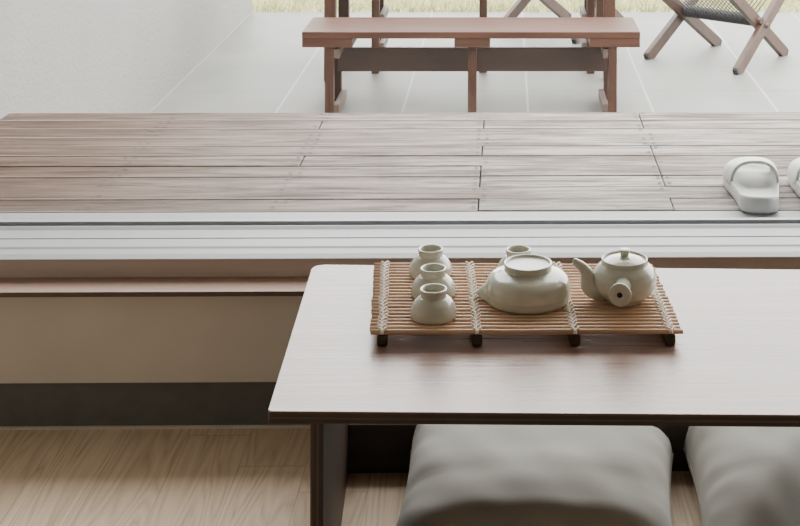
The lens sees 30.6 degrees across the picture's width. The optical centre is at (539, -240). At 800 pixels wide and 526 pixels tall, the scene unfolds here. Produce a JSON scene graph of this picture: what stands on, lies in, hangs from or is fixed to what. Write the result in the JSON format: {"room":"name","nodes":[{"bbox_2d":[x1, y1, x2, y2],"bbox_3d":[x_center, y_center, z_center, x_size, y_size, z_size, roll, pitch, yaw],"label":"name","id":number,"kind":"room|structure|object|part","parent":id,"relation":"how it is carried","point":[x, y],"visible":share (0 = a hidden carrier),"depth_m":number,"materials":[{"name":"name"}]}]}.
{"room":"tea room","nodes":[
{"label":"tea room","id":0,"kind":"room"},
{"bbox_2d":[0,296,302,382],"bbox_3d":[0.233,1.076,2.863,4.000,0.170,0.285,0,0,-1],"label":"wall","id":1,"kind":"structure","parent":0,"point":[212,338],"depth_m":2.70,"materials":[{"name":"beige paint"}]},
{"bbox_2d":[0,277,308,296],"bbox_3d":[0.233,0.986,2.843,4.000,0.010,0.305,0,0,-1],"label":"trim","id":2,"kind":"structure","parent":1,"relation":"attached to","point":[67,286],"depth_m":2.69,"materials":[{"name":"beige wood"}]},
{"bbox_2d":[0,382,310,425],"bbox_3d":[0.232,1.206,2.865,4.000,0.090,0.262,0,0,-1],"label":"baseboard","id":3,"kind":"structure","parent":1,"relation":"attached to","point":[170,403],"depth_m":2.71,"materials":[{"name":"black wood"}]},
{"bbox_2d":[0,424,310,429],"bbox_3d":[0.235,1.249,2.731,4.000,0.004,0.006,0,0,-1],"label":"trim","id":4,"kind":"structure","parent":1,"relation":"attached to","point":[309,425],"depth_m":2.71,"materials":[{"name":"brown wood"}]},
{"bbox_2d":[0,211,799,259],"bbox_3d":[0.235,-0.011,2.927,3.998,1.974,0.337,0,0,-1],"label":"sliding door track","id":5,"kind":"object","parent":1,"relation":"in","point":[578,234],"depth_m":2.86,"materials":[{"name":"white metal"}]},
{"bbox_2d":[0,257,799,277],"bbox_3d":[0.233,0.963,2.881,4.000,0.036,0.230,0,0,-1],"label":"trim","id":6,"kind":"structure","parent":1,"relation":"attached to","point":[196,267],"depth_m":2.75,"materials":[{"name":"brown wood"}]},
{"bbox_2d":[0,428,701,525],"bbox_3d":[0.294,1.281,0.029,4.200,0.060,5.445,0,0,-1],"label":"floor","id":7,"kind":"structure","parent":0,"point":[246,476],"depth_m":2.51,"materials":[{"name":"brown wood"}]},
{"bbox_2d":[268,265,799,525],"bbox_3d":[0.165,1.069,2.262,1.114,0.364,0.617,0,0,-1],"label":"table","id":8,"kind":"object","parent":7,"relation":"on","point":[735,361],"visible":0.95,"depth_m":2.13,"materials":[{"name":"brown wood"}]},
{"bbox_3d":[-0.325,1.075,2.262,0.018,0.347,0.554,0,0,-4],"label":"leg","id":9,"kind":"part","parent":8,"relation":"part of","materials":[{"name":"brown wood"}]},
{"bbox_2d":[370,261,682,345],"bbox_3d":[-0.034,0.872,2.337,0.498,0.029,0.311,0,0,-1],"label":"bamboo tray","id":10,"kind":"object","parent":8,"relation":"on","point":[392,300],"visible":0.7,"depth_m":2.25,"materials":[{"name":"wood"}]},
{"bbox_3d":[-0.252,0.860,2.334,0.018,0.008,0.309,0,0,-5],"label":"cord","id":11,"kind":"part","parent":10,"relation":"part of","materials":[{"name":"fabric"}]},
{"bbox_2d":[409,244,451,278],"bbox_3d":[-0.183,0.837,2.426,0.071,0.044,0.071,0,0,30],"label":"tea cup","id":12,"kind":"object","parent":10,"relation":"on","point":[429,253],"visible":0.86,"depth_m":2.41,"materials":[{"name":"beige ceramic"}]},
{"bbox_2d":[410,283,455,324],"bbox_3d":[-0.165,0.837,2.243,0.071,0.044,0.071,0,0,-1],"label":"tea cup","id":13,"kind":"object","parent":10,"relation":"on","point":[433,306],"visible":1,"depth_m":2.22,"materials":[{"name":"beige ceramic"}]},
{"bbox_2d":[411,263,454,298],"bbox_3d":[-0.172,0.837,2.334,0.071,0.044,0.071,0,0,14],"label":"tea cup","id":14,"kind":"object","parent":10,"relation":"on","point":[431,273],"visible":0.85,"depth_m":2.32,"materials":[{"name":"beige ceramic"}]},
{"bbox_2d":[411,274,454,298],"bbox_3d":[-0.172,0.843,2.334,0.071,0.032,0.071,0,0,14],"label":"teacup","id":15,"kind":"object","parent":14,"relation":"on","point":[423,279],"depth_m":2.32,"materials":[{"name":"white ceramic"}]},
{"bbox_3d":[-0.108,0.861,2.334,0.018,0.008,0.306,0,0,-5],"label":"cord","id":16,"kind":"part","parent":10,"relation":"part of","materials":[{"name":"fabric"}]},
{"bbox_3d":[-0.043,0.864,2.454,0.477,0.009,0.009,0,0,0],"label":"rod","id":17,"kind":"part","parent":10,"relation":"part of","materials":[{"name":"brown wood"}]},
{"bbox_3d":[-0.046,0.864,2.482,0.477,0.009,0.009,0,0,0],"label":"rod","id":18,"kind":"part","parent":10,"relation":"part of","materials":[{"name":"brown wood"}]},
{"bbox_2d":[498,245,530,266],"bbox_3d":[-0.036,0.838,2.425,0.071,0.044,0.071,0,0,-45],"label":"tea cup","id":19,"kind":"object","parent":10,"relation":"on","point":[512,250],"visible":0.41,"depth_m":2.43,"materials":[{"name":"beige ceramic"}]},
{"bbox_2d":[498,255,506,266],"bbox_3d":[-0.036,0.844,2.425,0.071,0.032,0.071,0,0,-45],"label":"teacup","id":20,"kind":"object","parent":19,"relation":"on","point":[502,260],"depth_m":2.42,"materials":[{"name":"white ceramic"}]},
{"bbox_3d":[-0.043,0.864,2.468,0.478,0.009,0.009,0,0,0],"label":"rod","id":21,"kind":"part","parent":10,"relation":"part of","materials":[{"name":"brown wood"}]},
{"bbox_3d":[-0.042,0.864,2.441,0.476,0.009,0.009,0,0,0],"label":"rod","id":22,"kind":"part","parent":10,"relation":"part of","materials":[{"name":"brown wood"}]},
{"bbox_3d":[-0.040,0.864,2.427,0.478,0.009,0.009,0,0,0],"label":"rod","id":23,"kind":"part","parent":10,"relation":"part of","materials":[{"name":"brown wood"}]},
{"bbox_3d":[-0.039,0.864,2.413,0.475,0.009,0.009,0,0,0],"label":"rod","id":24,"kind":"part","parent":10,"relation":"part of","materials":[{"name":"brown wood"}]},
{"bbox_3d":[-0.038,0.864,2.400,0.475,0.009,0.009,0,0,0],"label":"rod","id":25,"kind":"part","parent":10,"relation":"part of","materials":[{"name":"brown wood"}]},
{"bbox_3d":[-0.036,0.864,2.386,0.476,0.009,0.009,0,0,0],"label":"rod","id":26,"kind":"part","parent":10,"relation":"part of","materials":[{"name":"brown wood"}]},
{"bbox_3d":[-0.036,0.864,2.372,0.475,0.009,0.009,0,0,0],"label":"rod","id":27,"kind":"part","parent":10,"relation":"part of","materials":[{"name":"brown wood"}]},
{"bbox_3d":[-0.034,0.864,2.359,0.475,0.009,0.009,0,0,0],"label":"rod","id":28,"kind":"part","parent":10,"relation":"part of","materials":[{"name":"brown wood"}]},
{"bbox_3d":[-0.033,0.864,2.345,0.473,0.009,0.009,0,0,0],"label":"rod","id":29,"kind":"part","parent":10,"relation":"part of","materials":[{"name":"brown wood"}]},
{"bbox_3d":[-0.031,0.864,2.332,0.475,0.009,0.009,0,0,0],"label":"rod","id":30,"kind":"part","parent":10,"relation":"part of","materials":[{"name":"brown wood"}]},
{"bbox_3d":[-0.031,0.864,2.318,0.476,0.009,0.009,0,0,0],"label":"rod","id":31,"kind":"part","parent":10,"relation":"part of","materials":[{"name":"brown wood"}]},
{"bbox_3d":[-0.030,0.864,2.304,0.475,0.009,0.009,0,0,0],"label":"rod","id":32,"kind":"part","parent":10,"relation":"part of","materials":[{"name":"brown wood"}]},
{"bbox_2d":[475,254,569,313],"bbox_3d":[-0.019,0.830,2.317,0.135,0.059,0.135,0,0,41],"label":"bowl","id":33,"kind":"object","parent":10,"relation":"on","point":[525,283],"visible":1,"depth_m":2.28,"materials":[{"name":"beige ceramic"}]},
{"bbox_3d":[-0.028,0.864,2.291,0.475,0.009,0.009,0,0,-1],"label":"rod","id":34,"kind":"part","parent":10,"relation":"part of","materials":[{"name":"brown wood"}]},
{"bbox_3d":[-0.027,0.864,2.277,0.475,0.009,0.009,0,0,0],"label":"rod","id":35,"kind":"part","parent":10,"relation":"part of","materials":[{"name":"brown wood"}]},
{"bbox_3d":[-0.025,0.864,2.264,0.474,0.009,0.009,0,0,-1],"label":"rod","id":36,"kind":"part","parent":10,"relation":"part of","materials":[{"name":"brown wood"}]},
{"bbox_3d":[-0.024,0.864,2.250,0.472,0.009,0.009,0,0,-1],"label":"rod","id":37,"kind":"part","parent":10,"relation":"part of","materials":[{"name":"brown wood"}]},
{"bbox_3d":[-0.024,0.864,2.236,0.474,0.009,0.009,0,0,-1],"label":"rod","id":38,"kind":"part","parent":10,"relation":"part of","materials":[{"name":"brown wood"}]},
{"bbox_3d":[-0.023,0.864,2.223,0.473,0.009,0.009,0,0,-1],"label":"rod","id":39,"kind":"part","parent":10,"relation":"part of","materials":[{"name":"brown wood"}]},
{"bbox_3d":[-0.022,0.864,2.209,0.473,0.009,0.009,0,0,-1],"label":"rod","id":40,"kind":"part","parent":10,"relation":"part of","materials":[{"name":"brown wood"}]},
{"bbox_3d":[-0.020,0.864,2.196,0.473,0.009,0.009,0,0,-1],"label":"rod","id":41,"kind":"part","parent":10,"relation":"part of","materials":[{"name":"brown wood"}]},
{"bbox_3d":[0.041,0.861,2.335,0.018,0.008,0.303,0,0,-5],"label":"cord","id":42,"kind":"part","parent":10,"relation":"part of","materials":[{"name":"fabric"}]},
{"bbox_2d":[572,248,655,306],"bbox_3d":[0.132,0.819,2.297,0.127,0.082,0.124,0,0,-39],"label":"teapot","id":43,"kind":"object","parent":10,"relation":"on","point":[624,277],"visible":1,"depth_m":2.29,"materials":[{"name":"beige ceramic"}]},
{"bbox_3d":[0.079,0.826,2.313,0.056,0.069,0.037,0,0,-1],"label":"spout","id":44,"kind":"part","parent":43,"relation":"part of","materials":[{"name":"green ceramic"}]},
{"bbox_3d":[0.127,0.821,2.252,0.035,0.035,0.055,0,0,10],"label":"handle","id":45,"kind":"part","parent":43,"relation":"part of","materials":[{"name":"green ceramic"}]},
{"bbox_3d":[0.135,0.785,2.314,0.018,0.013,0.018,0,0,-1],"label":"lid knob","id":46,"kind":"part","parent":43,"relation":"part of","materials":[{"name":"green ceramic"}]},
{"bbox_3d":[0.135,0.794,2.314,0.069,0.010,0.069,0,0,-1],"label":"lid","id":47,"kind":"part","parent":43,"relation":"part of","materials":[{"name":"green ceramic"}]},
{"bbox_3d":[0.187,0.862,2.336,0.018,0.008,0.300,0,0,-5],"label":"cord","id":48,"kind":"part","parent":10,"relation":"part of","materials":[{"name":"fabric"}]},
{"bbox_2d":[396,424,673,525],"bbox_3d":[-0.006,1.189,2.329,0.462,0.120,0.434,0,0,2],"label":"floor cushion","id":49,"kind":"object","parent":7,"relation":"on","point":[459,475],"visible":0.95,"depth_m":2.32,"materials":[{"name":"grey fabric"}]},
{"bbox_2d":[683,426,799,525],"bbox_3d":[0.477,1.190,2.337,0.464,0.122,0.434,0,0,2],"label":"floor cushion","id":50,"kind":"object","parent":7,"relation":"on","point":[742,476],"visible":0.84,"depth_m":2.34,"materials":[{"name":"grey fabric"}]},
{"label":"outside","id":51,"kind":"structure","parent":0,"visible":0},
{"bbox_3d":[-1.109,1.861,49.897,120.000,0.270,80.183,0,0,-1],"label":"ground","id":52,"kind":"structure","parent":51,"visible":0},
{"bbox_2d":[252,0,799,11],"bbox_3d":[0.753,1.671,10.919,10.000,0.075,2.236,0,0,-1],"label":"lawn","id":53,"kind":"structure","parent":52,"relation":"on","point":[257,5],"depth_m":9.97,"materials":[{"name":"green plant"}]},
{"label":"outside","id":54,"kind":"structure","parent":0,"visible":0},
{"bbox_2d":[149,12,799,115],"bbox_3d":[3.491,1.789,6.482,10.720,0.150,6.827,0,0,-1],"label":"patio","id":55,"kind":"structure","parent":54,"point":[263,65],"depth_m":7.73,"materials":[{"name":"grey tile"}]},
{"bbox_2d":[0,112,799,212],"bbox_3d":[0.841,1.333,3.551,4.571,0.741,0.864,0,0,-1],"label":"deck","id":56,"kind":"object","parent":55,"relation":"on","point":[595,161],"visible":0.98,"depth_m":3.47,"materials":[{"name":"brown wood"}]},
{"bbox_2d":[723,157,778,213],"bbox_3d":[0.471,0.919,3.209,0.123,0.082,0.285,0,0,4],"label":"slipper","id":57,"kind":"object","parent":56,"relation":"on","point":[754,186],"visible":1,"depth_m":3.19,"materials":[{"name":"white plastic"}]},
{"bbox_2d":[787,158,799,197],"bbox_3d":[0.623,0.920,3.217,0.123,0.082,0.285,0,0,2],"label":"slipper","id":58,"kind":"object","parent":56,"relation":"on","point":[793,173],"visible":1,"depth_m":3.23,"materials":[{"name":"white plastic"}]},
{"bbox_2d":[324,0,614,81],"bbox_3d":[-0.379,1.329,8.044,1.762,0.738,0.840,0,0,-1],"label":"garden table","id":59,"kind":"object","parent":55,"relation":"on","point":[604,8],"visible":0.15,"depth_m":7.70,"materials":[{"name":"brown wood"}]},
{"bbox_3d":[-1.113,1.371,7.697,0.060,0.650,0.060,0,0,-1],"label":"leg","id":60,"kind":"part","parent":59,"relation":"part of","materials":[{"name":"brown wood"}]},
{"bbox_3d":[-1.127,1.371,8.337,0.060,0.650,0.060,0,0,-1],"label":"leg","id":61,"kind":"part","parent":59,"relation":"part of","materials":[{"name":"brown wood"}]},
{"bbox_3d":[0.355,1.377,8.370,0.060,0.650,0.060,0,0,-1],"label":"leg","id":62,"kind":"part","parent":59,"relation":"part of","materials":[{"name":"brown wood"}]},
{"bbox_3d":[0.369,1.377,7.730,0.060,0.650,0.060,0,0,-1],"label":"leg","id":63,"kind":"part","parent":59,"relation":"part of","materials":[{"name":"brown wood"}]},
{"bbox_2d":[302,17,639,112],"bbox_3d":[-0.332,1.496,7.114,1.613,0.406,0.399,0,0,-1],"label":"wooden bench","id":64,"kind":"object","parent":55,"relation":"on","point":[471,52],"visible":0.87,"depth_m":7.09,"materials":[{"name":"brown wood"}]},
{"bbox_3d":[-1.005,1.530,6.930,0.041,0.332,0.044,0,0,-1],"label":"leg","id":65,"kind":"part","parent":64,"relation":"part of","materials":[{"name":"brown wood"}]},
{"bbox_3d":[-1.012,1.530,7.249,0.041,0.332,0.044,0,0,-1],"label":"leg","id":66,"kind":"part","parent":64,"relation":"part of","materials":[{"name":"brown wood"}]},
{"bbox_3d":[-0.973,1.396,7.075,0.026,0.044,0.329,0,0,-1],"label":"leg rail","id":67,"kind":"part","parent":64,"relation":"part of","materials":[{"name":"brown wood"}]},
{"bbox_3d":[-0.975,1.660,7.075,0.026,0.044,0.329,0,0,-1],"label":"leg rail","id":68,"kind":"part","parent":64,"relation":"part of","materials":[{"name":"brown wood"}]},
{"bbox_3d":[-0.331,1.308,7.114,1.613,0.032,0.399,0,0,-1],"label":"seat","id":69,"kind":"part","parent":64,"relation":"part of","materials":[{"name":"brown wood"}]},
{"bbox_3d":[-0.326,1.533,6.972,0.042,0.332,0.045,0,0,-1],"label":"leg","id":70,"kind":"part","parent":64,"relation":"part of","materials":[{"name":"brown wood"}]},
{"bbox_3d":[0.309,1.665,7.103,0.026,0.044,0.329,0,0,-1],"label":"leg rail","id":71,"kind":"part","parent":64,"relation":"part of","materials":[{"name":"brown wood"}]},
{"bbox_3d":[0.311,1.401,7.103,0.026,0.044,0.329,0,0,-1],"label":"leg rail","id":72,"kind":"part","parent":64,"relation":"part of","materials":[{"name":"brown wood"}]},
{"bbox_3d":[0.340,1.535,7.279,0.041,0.332,0.044,0,0,-1],"label":"leg","id":73,"kind":"part","parent":64,"relation":"part of","materials":[{"name":"brown wood"}]},
{"bbox_3d":[0.347,1.535,6.960,0.041,0.332,0.044,0,0,-1],"label":"leg","id":74,"kind":"part","parent":64,"relation":"part of","materials":[{"name":"brown wood"}]},
{"bbox_2d":[371,0,594,73],"bbox_3d":[-0.313,1.439,8.045,1.502,0.520,0.360,0,0,-1],"label":"wooden bench","id":75,"kind":"object","parent":55,"relation":"on","point":[378,8],"visible":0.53,"depth_m":7.89,"materials":[{"name":"brown wood"}]},
{"bbox_3d":[-0.894,1.474,7.882,0.041,0.446,0.044,0,0,-1],"label":"leg","id":76,"kind":"part","parent":75,"relation":"part of","materials":[{"name":"brown wood"}]},
{"bbox_3d":[-0.900,1.474,8.162,0.041,0.446,0.044,0,0,-1],"label":"leg","id":77,"kind":"part","parent":75,"relation":"part of","materials":[{"name":"brown wood"}]},
{"bbox_3d":[-0.862,1.397,8.008,0.026,0.044,0.290,0,0,-1],"label":"leg rail","id":78,"kind":"part","parent":75,"relation":"part of","materials":[{"name":"brown wood"}]},
{"bbox_3d":[-0.863,1.552,8.008,0.026,0.044,0.290,0,0,-1],"label":"leg rail","id":79,"kind":"part","parent":75,"relation":"part of","materials":[{"name":"brown wood"}]},
{"bbox_3d":[-0.310,1.476,7.923,0.042,0.446,0.045,0,0,-1],"label":"leg","id":80,"kind":"part","parent":75,"relation":"part of","materials":[{"name":"brown wood"}]},
{"bbox_3d":[0.240,1.401,8.032,0.026,0.044,0.290,0,0,-1],"label":"leg rail","id":81,"kind":"part","parent":75,"relation":"part of","materials":[{"name":"brown wood"}]},
{"bbox_3d":[0.239,1.556,8.032,0.026,0.044,0.290,0,0,-1],"label":"leg rail","id":82,"kind":"part","parent":75,"relation":"part of","materials":[{"name":"brown wood"}]},
{"bbox_3d":[0.270,1.478,8.188,0.041,0.446,0.044,0,0,-1],"label":"leg","id":83,"kind":"part","parent":75,"relation":"part of","materials":[{"name":"brown wood"}]},
{"bbox_3d":[0.276,1.478,7.908,0.041,0.446,0.044,0,0,-1],"label":"leg","id":84,"kind":"part","parent":75,"relation":"part of","materials":[{"name":"brown wood"}]},
{"bbox_2d":[504,0,623,43],"bbox_3d":[0.286,1.354,9.299,0.635,0.734,1.070,0,0,39],"label":"folding chair","id":85,"kind":"object","parent":55,"relation":"on","point":[554,6],"visible":0.23,"depth_m":9.26,"materials":[{"name":"brown wood"}]},
{"bbox_3d":[0.075,1.352,9.472,0.034,0.732,1.017,0,0,42],"label":"leg","id":86,"kind":"part","parent":85,"relation":"part of","materials":[{"name":"brown wood"}]},
{"bbox_3d":[-0.033,1.468,9.306,0.034,0.499,0.680,0,0,42],"label":"leg","id":87,"kind":"part","parent":85,"relation":"part of","materials":[{"name":"brown wood"}]},
{"bbox_3d":[0.358,1.470,8.999,0.034,0.499,0.696,0,0,34],"label":"leg","id":88,"kind":"part","parent":85,"relation":"part of","materials":[{"name":"brown wood"}]},
{"bbox_2d":[643,0,788,74],"bbox_3d":[1.152,1.357,8.450,0.634,0.734,1.070,0,0,40],"label":"folding chair","id":89,"kind":"object","parent":55,"relation":"on","point":[686,11],"visible":0.98,"depth_m":8.27,"materials":[{"name":"brown wood"}]},
{"bbox_3d":[0.957,1.355,8.628,0.034,0.732,1.017,0,0,44],"label":"leg","id":90,"kind":"part","parent":89,"relation":"part of","materials":[{"name":"brown wood"}]},
{"bbox_3d":[0.844,1.471,8.466,0.034,0.499,0.680,0,0,44],"label":"leg","id":91,"kind":"part","parent":89,"relation":"part of","materials":[{"name":"brown wood"}]},
{"bbox_3d":[0.915,1.346,8.181,0.467,0.204,0.290,0,0,40],"label":"rope seat","id":92,"kind":"part","parent":89,"relation":"part of","materials":[{"name":"beige fabric"}]},
{"bbox_3d":[1.224,1.473,8.146,0.034,0.499,0.696,0,0,36],"label":"leg","id":93,"kind":"part","parent":89,"relation":"part of","materials":[{"name":"brown wood"}]},
{"bbox_3d":[1.369,1.357,8.288,0.034,0.732,1.042,0,0,36],"label":"leg","id":94,"kind":"part","parent":89,"relation":"part of","materials":[{"name":"brown wood"}]},
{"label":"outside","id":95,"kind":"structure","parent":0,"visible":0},
{"bbox_2d":[0,0,251,118],"bbox_3d":[-1.962,0.217,6.377,0.200,3.150,6.837,0,0,-1],"label":"wall","id":96,"kind":"structure","parent":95,"point":[57,56],"depth_m":6.17,"materials":[{"name":"white paint"}]}
]}

